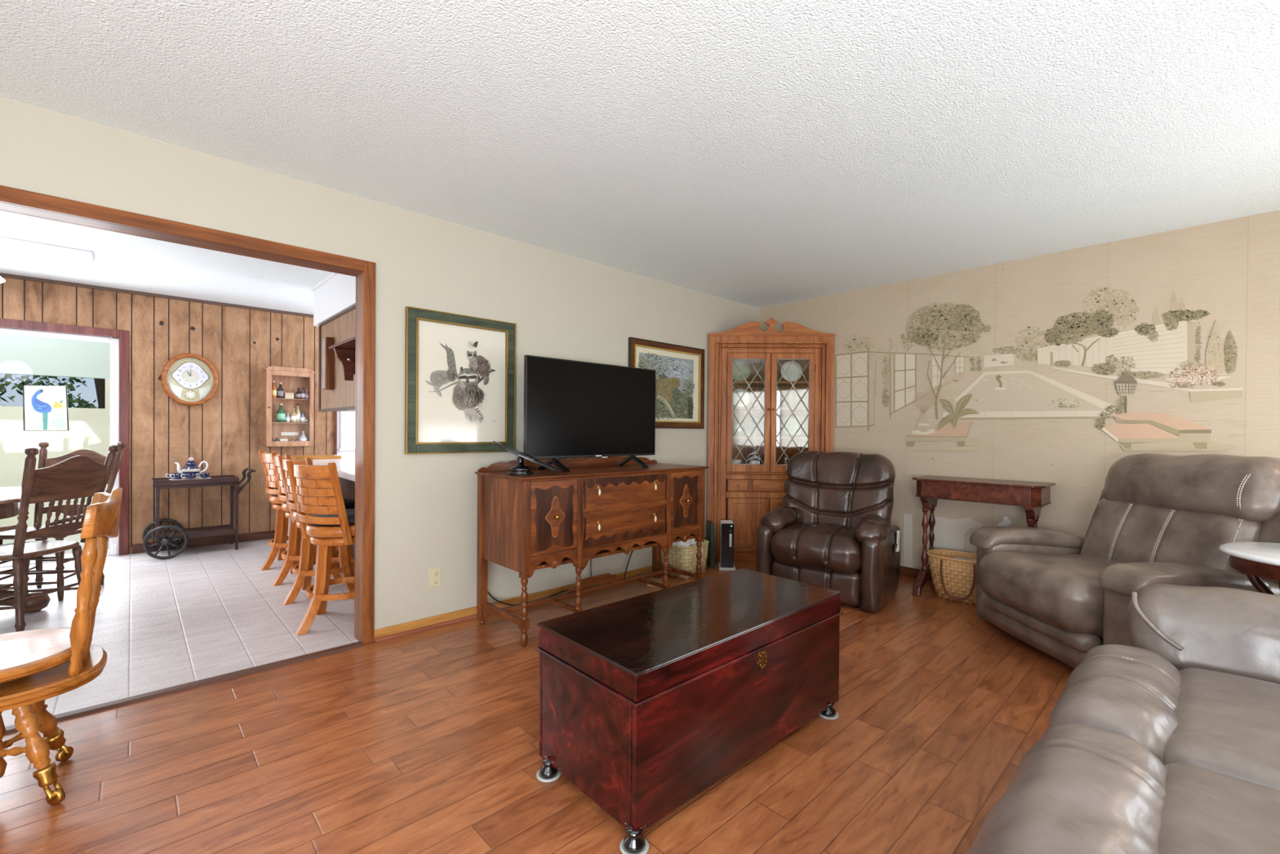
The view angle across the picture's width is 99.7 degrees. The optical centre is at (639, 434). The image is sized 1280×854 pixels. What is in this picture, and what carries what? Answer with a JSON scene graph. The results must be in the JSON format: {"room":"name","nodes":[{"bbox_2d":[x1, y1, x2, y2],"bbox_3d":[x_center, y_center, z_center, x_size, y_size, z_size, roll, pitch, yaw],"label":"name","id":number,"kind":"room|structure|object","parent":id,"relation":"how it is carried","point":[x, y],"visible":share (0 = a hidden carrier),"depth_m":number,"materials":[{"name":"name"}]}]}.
{"room":"living room","nodes":[
{"label":"living room","id":0,"kind":"room"},
{"bbox_2d":[0,333,110,532],"bbox_3d":[-7.174,-0.371,5.946,4.700,2.900,0.100,0,1,-43],"label":"wall","id":1,"kind":"structure","parent":0,"point":[89,428],"depth_m":6.23,"materials":[{"name":"paint"}]},
{"bbox_2d":[0,276,355,554],"bbox_3d":[-4.325,-0.115,5.443,8.160,2.440,0.102,0,1,-43],"label":"wall","id":2,"kind":"structure","parent":0,"point":[226,432],"depth_m":5.32,"materials":[{"name":"brown wood"}]},
{"bbox_2d":[0,327,119,567],"bbox_3d":[-5.726,0.106,4.123,2.512,1.995,0.050,0,1,-43],"label":"door frame","id":3,"kind":"structure","parent":2,"relation":"in","point":[114,342],"depth_m":4.93,"materials":[{"name":"white paint"}]},
{"bbox_2d":[22,384,69,431],"bbox_3d":[-5.114,-0.233,4.648,0.269,0.396,0.010,0,1,-43],"label":"painting","id":4,"kind":"object","parent":3,"relation":"attached to","point":[45,407],"visible":1,"depth_m":4.64},
{"bbox_2d":[0,318,119,338],"bbox_3d":[-5.710,-0.926,4.108,2.512,0.070,0.130,0,1,-43],"label":"trim","id":5,"kind":"structure","parent":2,"relation":"attached to","point":[4,322],"depth_m":4.66,"materials":[{"name":"brown wood"}]},
{"bbox_2d":[119,329,128,555],"bbox_3d":[-5.717,0.071,4.117,2.637,2.065,0.130,0,1,-43],"label":"trim","id":6,"kind":"structure","parent":2,"relation":"attached to","point":[123,335],"depth_m":4.95,"materials":[{"name":"brown wood"}]},
{"bbox_2d":[0,272,313,317],"bbox_3d":[-5.357,-1.320,4.374,5.190,0.030,0.020,0,1,-43],"label":"trim","id":7,"kind":"structure","parent":2,"relation":"attached to","point":[4,275],"depth_m":5.05,"materials":[{"name":"wood"}]},
{"bbox_2d":[160,353,218,405],"bbox_3d":[-4.387,-0.539,5.269,0.434,0.514,0.062,0,1,-43],"label":"wall clock","id":8,"kind":"object","parent":2,"relation":"attached to","point":[187,379],"visible":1,"depth_m":5.27,"materials":[{"name":"brown wood"}]},
{"bbox_2d":[185,391,195,398],"bbox_3d":[-4.395,-0.394,5.276,0.075,0.075,0.001,0,1,-43],"label":"flower","id":9,"kind":"object","parent":8,"relation":"on","point":[190,394],"depth_m":5.28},
{"bbox_2d":[132,529,275,553],"bbox_3d":[-4.103,1.063,5.592,1.690,0.085,0.015,0,1,-43],"label":"baseboard","id":10,"kind":"structure","parent":2,"relation":"attached to","point":[211,540],"depth_m":5.42,"materials":[{"name":"wood"}]},
{"bbox_2d":[262,365,315,446],"bbox_3d":[-3.769,-0.301,5.804,0.459,0.845,0.132,0,1,-43],"label":"upper cabinet","id":11,"kind":"object","parent":2,"relation":"attached to","point":[291,379],"visible":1,"depth_m":5.82,"materials":[{"name":"brown wood"}]},
{"bbox_2d":[271,380,276,398],"bbox_3d":[-3.880,-0.483,5.714,0.053,0.186,0.052,0,1,-43],"label":"bottle","id":12,"kind":"object","parent":11,"relation":"on","point":[273,388],"visible":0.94,"depth_m":5.70,"materials":[{"name":"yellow glass"}]},
{"bbox_2d":[277,382,283,398],"bbox_3d":[-3.836,-0.475,5.755,0.058,0.169,0.056,0,1,-43],"label":"bottle","id":13,"kind":"object","parent":11,"relation":"on","point":[280,390],"visible":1,"depth_m":5.74,"materials":[{"name":"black glass"}]},
{"bbox_2d":[275,403,285,422],"bbox_3d":[-3.834,-0.236,5.761,0.083,0.202,0.081,0,1,-43],"label":"bottle","id":14,"kind":"object","parent":11,"relation":"on","point":[281,414],"visible":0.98,"depth_m":5.74,"materials":[{"name":"green glass"}]},
{"bbox_2d":[284,392,293,398],"bbox_3d":[-3.782,-0.422,5.814,0.084,0.066,0.044,0,1,-43],"label":"gift box","id":15,"kind":"object","parent":11,"relation":"on","point":[286,395],"visible":1,"depth_m":5.80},
{"bbox_2d":[271,397,309,400],"bbox_3d":[-3.777,-0.384,5.813,0.395,0.008,0.081,0,1,-43],"label":"shelf","id":16,"kind":"object","parent":11,"relation":"attached to","point":[273,399],"depth_m":5.82,"materials":[{"name":"brown wood"}]},
{"bbox_2d":[271,422,309,423],"bbox_3d":[-3.779,-0.129,5.815,0.395,0.008,0.081,0,1,-43],"label":"shelf","id":17,"kind":"object","parent":11,"relation":"attached to","point":[272,422],"depth_m":5.83,"materials":[{"name":"brown wood"}]},
{"bbox_2d":[290,408,296,422],"bbox_3d":[-3.740,-0.212,5.829,0.053,0.153,0.052,0,1,-43],"label":"bottle","id":18,"kind":"object","parent":11,"relation":"on","point":[293,416],"visible":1,"depth_m":5.81,"materials":[{"name":"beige glass"}]},
{"bbox_2d":[295,403,300,422],"bbox_3d":[-3.732,-0.239,5.885,0.050,0.207,0.049,0,1,-43],"label":"bottle","id":19,"kind":"object","parent":11,"relation":"on","point":[297,411],"visible":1,"depth_m":5.87,"materials":[{"name":"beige glass"}]},
{"bbox_2d":[295,387,301,399],"bbox_3d":[-3.716,-0.451,5.869,0.050,0.121,0.049,0,1,-43],"label":"bottle","id":20,"kind":"object","parent":11,"relation":"on","point":[298,394],"visible":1,"depth_m":5.85,"materials":[{"name":"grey glass"}]},
{"bbox_2d":[299,431,307,440],"bbox_3d":[-3.683,0.031,5.906,0.078,0.142,0.076,0,1,-43],"label":"bottle","id":21,"kind":"object","parent":11,"relation":"on","point":[303,437],"visible":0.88,"depth_m":5.89,"materials":[{"name":"clear glass"}]},
{"bbox_2d":[333,411,337,454],"bbox_3d":[-3.473,-0.098,6.157,0.020,2.410,0.030,0,1,-43],"label":"trim","id":22,"kind":"structure","parent":2,"relation":"attached to","point":[335,412],"depth_m":6.15,"materials":[{"name":"brown wood"}]},
{"bbox_2d":[337,411,355,450],"bbox_3d":[-3.126,-0.338,6.460,0.860,1.030,0.060,0,1,-43],"label":"window","id":23,"kind":"structure","parent":2,"relation":"in","point":[347,418],"depth_m":6.25,"materials":[{"name":"glass"}]},
{"bbox_2d":[313,273,355,326],"bbox_3d":[-1.903,-1.137,4.276,0.713,0.340,2.260,0,1,-43],"label":"wall","id":24,"kind":"structure","parent":0,"point":[337,295],"depth_m":4.37,"materials":[{"name":"white paint"}]},
{"bbox_2d":[311,272,336,291],"bbox_3d":[-1.916,-1.292,4.279,0.728,0.030,2.265,0,1,-43],"label":"trim","id":25,"kind":"structure","parent":24,"relation":"attached to","point":[330,276],"depth_m":4.54,"materials":[{"name":"white paint"}]},
{"bbox_2d":[318,305,355,412],"bbox_3d":[-1.894,-0.577,4.230,0.632,0.775,2.130,0,1,-43],"label":"upper cabinet","id":26,"kind":"object","parent":24,"relation":"hanging from","point":[342,326],"visible":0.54,"depth_m":4.39,"materials":[{"name":"brown wood"}]},
{"bbox_2d":[322,337,333,390],"bbox_3d":[-2.582,-0.589,4.468,0.066,0.430,0.100,0,1,-43],"label":"rack","id":27,"kind":"object","parent":26,"relation":"hanging from","point":[327,354],"visible":1,"depth_m":4.43,"materials":[{"name":"brown wood"}]},
{"bbox_2d":[328,335,355,380],"bbox_3d":[-1.850,-0.521,3.621,0.160,0.248,1.140,0,1,-43],"label":"shelf","id":28,"kind":"object","parent":26,"relation":"attached to","point":[344,350],"visible":0.35,"depth_m":3.96,"materials":[{"name":"brown wood"}]},
{"bbox_2d":[0,96,759,629],"bbox_3d":[-1.284,-0.074,3.247,6.980,2.440,0.110,0,1,-43],"label":"wall","id":29,"kind":"structure","parent":0,"point":[561,305],"depth_m":3.14,"materials":[{"name":"beige paint"}]},
{"bbox_2d":[0,185,364,276],"bbox_3d":[-2.520,-0.920,2.070,2.665,0.060,0.151,0,1,-43],"label":"trim","id":30,"kind":"structure","parent":29,"relation":"attached to","point":[12,200],"depth_m":2.40,"materials":[{"name":"brown wood"}]},
{"bbox_2d":[354,260,375,644],"bbox_3d":[-2.529,0.097,2.078,2.785,2.095,0.150,0,1,-43],"label":"trim","id":31,"kind":"structure","parent":29,"relation":"attached to","point":[365,339],"depth_m":2.96,"materials":[{"name":"brown wood"}]},
{"bbox_2d":[429,566,440,587],"bbox_3d":[-1.226,0.854,3.233,0.072,0.116,0.010,0,1,-43],"label":"wall outlet","id":32,"kind":"object","parent":29,"relation":"attached to","point":[434,573],"visible":1,"depth_m":3.23,"materials":[{"name":"beige plastic"}]},
{"bbox_2d":[404,306,515,453],"bbox_3d":[-1.081,-0.312,3.328,0.704,0.847,0.045,0,1,-43],"label":"print","id":33,"kind":"object","parent":29,"relation":"attached to","point":[460,370],"visible":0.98,"depth_m":3.30,"materials":[{"name":"white paper"}]},
{"bbox_2d":[425,341,495,423],"bbox_3d":[-1.089,-0.322,3.312,0.456,0.520,0.034,0,1,-43],"label":"artwork","id":34,"kind":"object","parent":33,"relation":"attached to","point":[460,375],"depth_m":3.31},
{"bbox_2d":[373,563,662,640],"bbox_3d":[-1.542,1.115,2.936,5.940,0.062,0.014,0,1,-43],"label":"baseboard","id":35,"kind":"structure","parent":29,"relation":"attached to","point":[392,629],"depth_m":3.35,"materials":[{"name":"brown wood"}]},
{"bbox_2d":[628,337,704,428],"bbox_3d":[0.244,-0.415,4.585,0.907,0.717,0.028,0,1,-43],"label":"painting","id":36,"kind":"object","parent":29,"relation":"attached to","point":[679,369],"visible":0.83,"depth_m":4.63,"materials":[{"name":"green paint"}]},
{"bbox_2d":[637,352,694,419],"bbox_3d":[0.235,-0.401,4.577,0.711,0.552,0.002,0,1,-43],"label":"artwork","id":37,"kind":"object","parent":36,"relation":"attached to","point":[674,372],"depth_m":4.62},
{"bbox_2d":[0,533,1074,853],"bbox_3d":[-2.558,1.158,3.652,8.280,0.050,11.600,0,1,-43],"label":"floor","id":38,"kind":"structure","parent":0,"point":[426,741],"depth_m":2.06,"materials":[{"name":"brown wood"}]},
{"bbox_2d":[0,486,50,613],"bbox_3d":[-4.509,0.750,3.156,1.290,0.742,1.435,1,0,31],"label":"dining table","id":39,"kind":"object","parent":38,"relation":"on","point":[10,497],"visible":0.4,"depth_m":3.38,"materials":[{"name":"brown wood"}]},
{"bbox_2d":[0,444,119,631],"bbox_3d":[-3.619,0.597,3.209,0.568,1.064,0.547,0,0,-2],"label":"dining chair","id":40,"kind":"object","parent":38,"relation":"on","point":[76,477],"visible":0.8,"depth_m":3.17,"materials":[{"name":"brown wood"}]},
{"bbox_2d":[0,487,122,805],"bbox_3d":[-2.020,0.667,1.700,0.569,0.966,0.478,0,1,-43],"label":"swivel chair","id":41,"kind":"object","parent":38,"relation":"on","point":[37,665],"visible":1,"depth_m":1.69,"materials":[{"name":"orange wood"}]},
{"bbox_2d":[0,441,126,600],"bbox_3d":[-4.171,0.588,3.852,0.540,1.064,0.562,0,0,-13],"label":"dining chair","id":42,"kind":"object","parent":38,"relation":"on","point":[43,462],"visible":0.31,"depth_m":3.95,"materials":[{"name":"brown wood"}]},
{"bbox_2d":[111,544,117,554],"bbox_3d":[-4.775,1.043,4.901,0.036,0.085,0.030,0,1,-43],"label":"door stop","id":43,"kind":"object","parent":38,"relation":"on","point":[114,548],"visible":1,"depth_m":4.89,"materials":[{"name":"white paint"}]},
{"bbox_2d":[4,640,363,734],"bbox_3d":[-2.493,1.139,2.038,2.665,0.012,0.060,0,1,-43],"label":"trim","id":44,"kind":"structure","parent":38,"relation":"on","point":[70,714],"depth_m":2.45,"materials":[{"name":"wood"}]},
{"bbox_2d":[142,467,256,559],"bbox_3d":[-4.200,0.725,5.160,0.821,0.766,0.490,0,1,-43],"label":"cart","id":45,"kind":"object","parent":38,"relation":"on","point":[166,537],"visible":1,"depth_m":5.06,"materials":[{"name":"brown wood"}]},
{"bbox_2d":[168,476,211,479],"bbox_3d":[-4.235,0.415,5.084,0.316,0.012,0.269,0,1,-43],"label":"tray","id":46,"kind":"object","parent":45,"relation":"on","point":[197,477],"visible":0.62,"depth_m":5.09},
{"bbox_2d":[169,473,184,479],"bbox_3d":[-4.288,0.386,5.009,0.093,0.050,0.082,0,0,-17],"label":"teacup","id":47,"kind":"object","parent":46,"relation":"on","point":[177,476],"visible":0.98,"depth_m":4.99,"materials":[{"name":"ceramic"}]},
{"bbox_2d":[181,473,195,479],"bbox_3d":[-4.198,0.386,5.024,0.082,0.050,0.093,0,0,3],"label":"teacup","id":48,"kind":"object","parent":46,"relation":"on","point":[188,476],"visible":1,"depth_m":5.00,"materials":[{"name":"ceramic"}]},
{"bbox_2d":[174,457,208,478],"bbox_3d":[-4.255,0.312,5.116,0.215,0.196,0.138,0,0,-12],"label":"teapot","id":49,"kind":"object","parent":46,"relation":"on","point":[190,467],"visible":0.88,"depth_m":5.08,"materials":[{"name":"ceramic"}]},
{"bbox_2d":[195,472,209,478],"bbox_3d":[-4.137,0.386,5.119,0.093,0.050,0.082,0,0,-6],"label":"teacup","id":50,"kind":"object","parent":46,"relation":"on","point":[203,475],"visible":1,"depth_m":5.10,"materials":[{"name":"ceramic"}]},
{"bbox_2d":[151,475,239,485],"bbox_3d":[-4.228,0.431,5.135,0.620,0.045,0.385,0,1,-43],"label":"tray","id":51,"kind":"object","parent":45,"relation":"on","point":[217,480],"depth_m":5.05,"materials":[{"name":"brown wood"}]},
{"bbox_2d":[156,524,235,542],"bbox_3d":[-4.229,0.931,5.142,0.570,0.045,0.361,0,1,-43],"label":"shelf","id":52,"kind":"object","parent":45,"relation":"attached to","point":[212,531],"depth_m":5.12,"materials":[{"name":"brown wood"}]},
{"bbox_2d":[258,449,316,570],"bbox_3d":[-3.031,0.628,4.708,0.490,0.985,0.470,0,1,-34],"label":"bar stool","id":53,"kind":"object","parent":38,"relation":"on","point":[279,544],"visible":0.52,"depth_m":4.57,"materials":[{"name":"brown wood"}]},
{"bbox_2d":[271,452,341,586],"bbox_3d":[-2.634,0.635,4.273,0.486,0.985,0.469,0,1,-34],"label":"bar stool","id":54,"kind":"object","parent":38,"relation":"on","point":[291,556],"visible":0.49,"depth_m":4.15,"materials":[{"name":"brown wood"}]},
{"bbox_2d":[276,455,355,604],"bbox_3d":[-2.259,0.641,3.842,0.500,0.985,0.500,0,1,-43],"label":"bar stool","id":55,"kind":"object","parent":38,"relation":"on","point":[304,571],"visible":0.47,"depth_m":3.76,"materials":[{"name":"brown wood"}]},
{"bbox_2d":[285,460,355,635],"bbox_3d":[-1.845,0.648,3.312,0.519,0.985,0.503,0,1,-43],"label":"bar stool","id":56,"kind":"object","parent":38,"relation":"on","point":[328,526],"visible":0.62,"depth_m":3.16,"materials":[{"name":"brown wood"}]},
{"bbox_2d":[327,476,355,558],"bbox_3d":[-2.159,0.711,4.570,0.360,0.836,2.700,0,1,-43],"label":"base cabinet","id":57,"kind":"object","parent":38,"relation":"on","point":[348,486],"visible":0.02,"depth_m":4.74,"materials":[{"name":"brown wood"}]},
{"bbox_2d":[282,454,355,481],"bbox_3d":[-2.521,0.265,4.700,0.730,0.045,3.455,0,1,-43],"label":"countertop","id":58,"kind":"structure","parent":57,"relation":"on","point":[345,465],"depth_m":4.47,"materials":[{"name":"white laminate"}]},
{"bbox_2d":[290,454,341,459],"bbox_3d":[-3.153,0.218,5.248,0.380,0.030,0.260,0,1,-43],"label":"wooden tray","id":59,"kind":"object","parent":58,"relation":"on","point":[317,456],"visible":0.79,"depth_m":5.20,"materials":[{"name":"brown wood"}]},
{"bbox_2d":[487,589,568,605],"bbox_3d":[-0.737,0.960,3.584,0.660,0.345,0.031,0,1,-41],"label":"power cord","id":60,"kind":"object","parent":38,"relation":"on","point":[488,593],"visible":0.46,"depth_m":3.47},
{"bbox_2d":[536,768,560,782],"bbox_3d":[-0.312,1.160,1.846,0.084,0.008,0.084,0,1,-42],"label":"cup","id":61,"kind":"object","parent":38,"relation":"on","point":[542,776],"depth_m":1.82,"materials":[{"name":"rubber"}]},
{"bbox_2d":[475,456,709,646],"bbox_3d":[-0.246,0.651,3.615,1.574,1.000,0.552,0,1,-43],"label":"sideboard","id":62,"kind":"object","parent":38,"relation":"on","point":[544,518],"visible":0.98,"depth_m":3.26,"materials":[{"name":"brown wood"}]},
{"bbox_2d":[492,440,560,475],"bbox_3d":[-0.657,0.132,3.131,0.396,0.193,0.176,0,0,-4],"label":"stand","id":63,"kind":"object","parent":62,"relation":"on","point":[520,468],"visible":1,"depth_m":3.09,"materials":[{"name":"black paint"}]},
{"bbox_2d":[523,355,655,471],"bbox_3d":[-0.291,-0.127,3.650,1.108,0.714,0.291,0,1,-43],"label":"television","id":64,"kind":"object","parent":62,"relation":"on","point":[573,409],"visible":0.97,"depth_m":3.58,"materials":[{"name":"black plastic"}]},
{"bbox_2d":[619,837,648,853],"bbox_3d":[-0.016,1.165,1.528,0.084,0.008,0.084,0,1,-42],"label":"cup","id":65,"kind":"object","parent":38,"relation":"on","point":[625,849],"depth_m":1.51,"materials":[{"name":"rubber"}]},
{"bbox_2d":[647,577,662,586],"bbox_3d":[0.117,1.135,4.150,0.100,0.030,0.140,1,0,12],"label":"wooden block","id":66,"kind":"object","parent":38,"relation":"on","point":[656,580],"visible":0.44,"depth_m":4.14,"materials":[{"name":"brown wood"}]},
{"bbox_2d":[660,539,709,579],"bbox_3d":[0.368,0.943,4.467,0.311,0.414,0.368,1,1,41],"label":"basket","id":67,"kind":"object","parent":38,"relation":"on","point":[682,557],"visible":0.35,"depth_m":4.32,"materials":[{"name":"wicker"}]},
{"bbox_2d":[672,539,690,546],"bbox_3d":[0.316,0.895,4.406,0.188,0.165,0.205,0,1,-43],"label":"towel","id":68,"kind":"object","parent":67,"relation":"in","point":[687,543],"visible":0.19,"depth_m":4.33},
{"bbox_2d":[535,568,843,853],"bbox_3d":[0.242,0.915,2.077,1.215,0.503,0.557,0,1,-42],"label":"cedar chest","id":69,"kind":"object","parent":38,"relation":"on","point":[648,701],"visible":1,"depth_m":1.79,"materials":[{"name":"red wood"}]},
{"bbox_2d":[706,520,715,568],"bbox_3d":[0.619,0.960,4.744,0.035,0.380,0.200,0,0,-3],"label":"binder","id":70,"kind":"object","parent":38,"relation":"on","point":[710,526],"visible":0.87,"depth_m":4.64,"materials":[{"name":"plastic"}]},
{"bbox_2d":[717,520,735,570],"bbox_3d":[0.753,0.951,4.681,0.140,0.400,0.205,0,0,5],"label":"air purifier","id":71,"kind":"object","parent":38,"relation":"on","point":[726,526],"visible":0.98,"depth_m":4.59,"materials":[{"name":"black plastic"}]},
{"bbox_2d":[706,317,835,560],"bbox_3d":[1.195,0.043,5.177,1.148,2.216,0.576,0,0,2],"label":"tall cabinet","id":72,"kind":"object","parent":38,"relation":"on","point":[743,493],"visible":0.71,"depth_m":4.92,"materials":[{"name":"brown wood"}]},
{"bbox_2d":[733,360,750,381],"bbox_3d":[0.928,-0.595,5.031,0.200,0.196,0.053,0,0,3],"label":"plate","id":73,"kind":"object","parent":72,"relation":"on","point":[746,371],"visible":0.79,"depth_m":5.04,"materials":[{"name":"ceramic"}]},
{"bbox_2d":[733,388,750,407],"bbox_3d":[0.936,-0.345,5.033,0.180,0.177,0.050,0,0,3],"label":"plate","id":74,"kind":"object","parent":72,"relation":"on","point":[745,398],"visible":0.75,"depth_m":5.04,"materials":[{"name":"ceramic"}]},
{"bbox_2d":[717,470,775,472],"bbox_3d":[1.193,0.342,5.191,1.034,0.018,0.508,0,0,2],"label":"shelf","id":75,"kind":"object","parent":72,"relation":"attached to","point":[721,471],"depth_m":4.93,"materials":[{"name":"brown wood"}]},
{"bbox_2d":[745,449,762,463],"bbox_3d":[1.062,0.237,5.039,0.160,0.190,0.160,0,1,-43],"label":"striped vase","id":76,"kind":"object","parent":72,"relation":"on","point":[756,460],"visible":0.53,"depth_m":4.99,"materials":[{"name":"ceramic"}]},
{"bbox_2d":[749,417,763,435],"bbox_3d":[1.096,-0.077,5.038,0.153,0.180,0.129,0,0,-8],"label":"jug","id":77,"kind":"object","parent":72,"relation":"on","point":[756,433],"visible":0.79,"depth_m":5.00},
{"bbox_2d":[753,388,760,407],"bbox_3d":[1.096,-0.342,5.034,0.070,0.180,0.070,0,1,-43],"label":"figurine","id":78,"kind":"object","parent":72,"relation":"on","point":[757,404],"visible":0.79,"depth_m":5.01,"materials":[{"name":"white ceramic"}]},
{"bbox_2d":[718,381,808,387],"bbox_3d":[1.200,-0.483,5.184,1.034,0.018,0.508,0,0,2],"label":"shelf","id":79,"kind":"object","parent":72,"relation":"attached to","point":[735,384],"depth_m":4.94,"materials":[{"name":"brown wood"}]},
{"bbox_2d":[732,435,808,438],"bbox_3d":[1.195,0.022,5.188,1.034,0.018,0.508,0,0,2],"label":"shelf","id":80,"kind":"object","parent":72,"relation":"attached to","point":[733,437],"depth_m":4.93,"materials":[{"name":"brown wood"}]},
{"bbox_2d":[733,407,808,411],"bbox_3d":[1.198,-0.243,5.186,1.034,0.018,0.508,0,0,2],"label":"shelf","id":81,"kind":"object","parent":72,"relation":"attached to","point":[735,409],"depth_m":4.94,"materials":[{"name":"white wood"}]},
{"bbox_2d":[780,360,802,381],"bbox_3d":[1.408,-0.591,5.018,0.200,0.196,0.053,0,0,3],"label":"plate","id":82,"kind":"object","parent":72,"relation":"on","point":[793,372],"visible":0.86,"depth_m":5.02,"materials":[{"name":"ceramic"}]},
{"bbox_2d":[782,415,804,435],"bbox_3d":[1.424,-0.086,5.021,0.200,0.196,0.053,0,0,3],"label":"plate","id":83,"kind":"object","parent":72,"relation":"on","point":[792,424],"visible":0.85,"depth_m":5.03,"materials":[{"name":"ceramic"}]},
{"bbox_2d":[755,450,901,613],"bbox_3d":[1.409,0.648,4.010,0.880,1.034,0.846,1,1,36],"label":"recliner","id":84,"kind":"object","parent":38,"relation":"on","point":[833,529],"visible":0.97,"depth_m":3.89,"materials":[{"name":"leather"}]},
{"bbox_2d":[771,521,861,573],"bbox_3d":[1.349,0.810,3.941,0.639,0.305,0.664,1,1,36],"label":"seat cushion","id":85,"kind":"object","parent":84,"relation":"on","point":[797,547],"depth_m":3.73,"materials":[{"name":"brown leather"}]},
{"bbox_2d":[896,530,900,551],"bbox_3d":[1.869,0.768,3.899,0.010,0.161,0.121,1,1,36],"label":"folded papers","id":86,"kind":"object","parent":84,"relation":"in","point":[898,531],"visible":1,"depth_m":3.87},
{"bbox_2d":[818,711,839,719],"bbox_3d":[0.786,1.166,2.254,0.084,0.008,0.084,0,1,-42],"label":"cup","id":87,"kind":"object","parent":38,"relation":"on","point":[827,715],"depth_m":2.23,"materials":[{"name":"rubber"}]},
{"bbox_2d":[926,549,976,604],"bbox_3d":[2.305,1.015,3.853,0.464,0.309,0.333,1,1,43],"label":"wicker basket","id":88,"kind":"object","parent":38,"relation":"on","point":[953,579],"visible":0.75,"depth_m":3.78,"materials":[{"name":"beige wicker"}]},
{"bbox_2d":[912,475,1055,595],"bbox_3d":[2.391,0.748,3.829,0.468,0.846,0.815,0,1,-43],"label":"console table","id":89,"kind":"object","parent":38,"relation":"on","point":[1033,495],"visible":0.58,"depth_m":3.77,"materials":[{"name":"brown wood"}]},
{"bbox_2d":[964,583,1279,853],"bbox_3d":[1.358,0.707,0.850,2.330,0.956,1.252,0,1,-43],"label":"leather sofa","id":90,"kind":"object","parent":38,"relation":"on","point":[1167,741],"visible":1,"depth_m":1.21,"materials":[{"name":"grey leather"}]},
{"bbox_2d":[1158,762,1279,853],"bbox_3d":[1.040,0.809,0.618,1.056,0.249,0.727,0,1,-43],"label":"seat cushion","id":91,"kind":"object","parent":90,"relation":"on","point":[1204,807],"depth_m":1.01,"materials":[{"name":"grey leather"}]},
{"bbox_2d":[1163,667,1279,790],"bbox_3d":[1.671,0.808,1.213,0.721,0.248,0.726,0,1,-43],"label":"seat cushion","id":92,"kind":"object","parent":90,"relation":"on","point":[1226,723],"depth_m":1.30,"materials":[{"name":"grey leather"}]},
{"bbox_2d":[968,453,1279,668],"bbox_3d":[2.527,0.628,2.854,1.132,1.073,1.165,0,0,-1],"label":"recliner","id":93,"kind":"object","parent":38,"relation":"on","point":[1157,518],"visible":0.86,"depth_m":2.67,"materials":[{"name":"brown leather"}]},
{"bbox_2d":[978,551,1120,638],"bbox_3d":[2.357,0.829,2.865,0.786,0.324,0.756,0,0,-1],"label":"seat cushion","id":94,"kind":"object","parent":93,"relation":"on","point":[1055,594],"depth_m":2.74,"materials":[{"name":"grey leather"}]},
{"bbox_2d":[1080,497,1262,574],"bbox_3d":[2.756,0.580,2.836,0.342,0.478,0.817,0,0,-1],"label":"cushion","id":95,"kind":"object","parent":93,"relation":"on","point":[1119,530],"depth_m":2.73,"materials":[{"name":"grey leather"}]},
{"bbox_2d":[1102,453,1279,522],"bbox_3d":[2.850,0.256,2.808,0.284,0.323,0.866,0,0,-1],"label":"cushion","id":96,"kind":"object","parent":93,"relation":"on","point":[1200,487],"depth_m":2.66,"materials":[{"name":"grey leather"}]},
{"bbox_2d":[1217,542,1279,595],"bbox_3d":[2.602,0.821,2.049,0.564,0.722,0.564,0,1,-43],"label":"round side table","id":97,"kind":"object","parent":38,"relation":"on","point":[1257,560],"visible":0.66,"depth_m":2.12,"materials":[{"name":"white stone"}]},
{"bbox_2d":[0,0,1279,315],"bbox_3d":[-1.442,-1.320,2.468,8.280,0.060,8.400,0,1,-43],"label":"ceiling","id":98,"kind":"structure","parent":0,"point":[757,153],"depth_m":2.18,"materials":[{"name":"paint"}]},
{"bbox_2d":[0,236,94,263],"bbox_3d":[-4.487,-1.288,3.558,1.240,0.068,0.280,0,1,-43],"label":"ceiling light","id":99,"kind":"object","parent":98,"relation":"attached to","point":[8,245],"visible":1,"depth_m":3.76,"materials":[{"name":"white paint"}]},
{"bbox_2d":[0,241,75,262],"bbox_3d":[-4.487,-1.275,3.559,1.040,0.035,0.230,0,1,-43],"label":"diffuser","id":100,"kind":"object","parent":99,"relation":"attached to","point":[15,247],"depth_m":3.74,"materials":[{"name":"plastic"}]},
{"bbox_2d":[759,209,1279,568],"bbox_3d":[2.825,-0.046,3.886,0.120,2.440,4.590,0,1,-43],"label":"wall","id":101,"kind":"structure","parent":0,"point":[1206,264],"depth_m":3.71,"materials":[{"name":"paint"}]},
{"bbox_2d":[899,565,931,580],"bbox_3d":[3.027,1.140,3.572,0.014,0.075,3.630,0,1,-43],"label":"baseboard","id":102,"kind":"structure","parent":101,"relation":"attached to","point":[904,571],"depth_m":4.43,"materials":[{"name":"brown wood"}]},
{"bbox_2d":[903,513,1011,568],"bbox_3d":[2.444,0.856,4.201,0.001,0.531,0.753,0,1,-43],"label":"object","id":103,"kind":"object","parent":101,"relation":"attached to","point":[948,533],"visible":0.76,"depth_m":4.25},
{"bbox_2d":[834,215,1248,525],"bbox_3d":[2.627,-0.049,4.002,0.009,2.440,2.502,0,1,-43],"label":"wall mural","id":104,"kind":"object","parent":101,"relation":"attached to","point":[1167,348],"visible":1,"depth_m":3.71},
{"label":"outside","id":105,"kind":"structure","parent":0,"visible":0},
{"bbox_3d":[-14.529,1.121,13.980,22.000,0.280,19.750,0,1,-43],"label":"ground","id":106,"kind":"structure","parent":105,"visible":0},
{"bbox_2d":[0,373,105,408],"bbox_3d":[-8.937,-0.347,7.238,3.804,2.813,1.702,0,1,-43],"label":"trees","id":107,"kind":"object","parent":106,"relation":"on","point":[100,384],"visible":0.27,"depth_m":7.86,"materials":[{"name":"green plant"}]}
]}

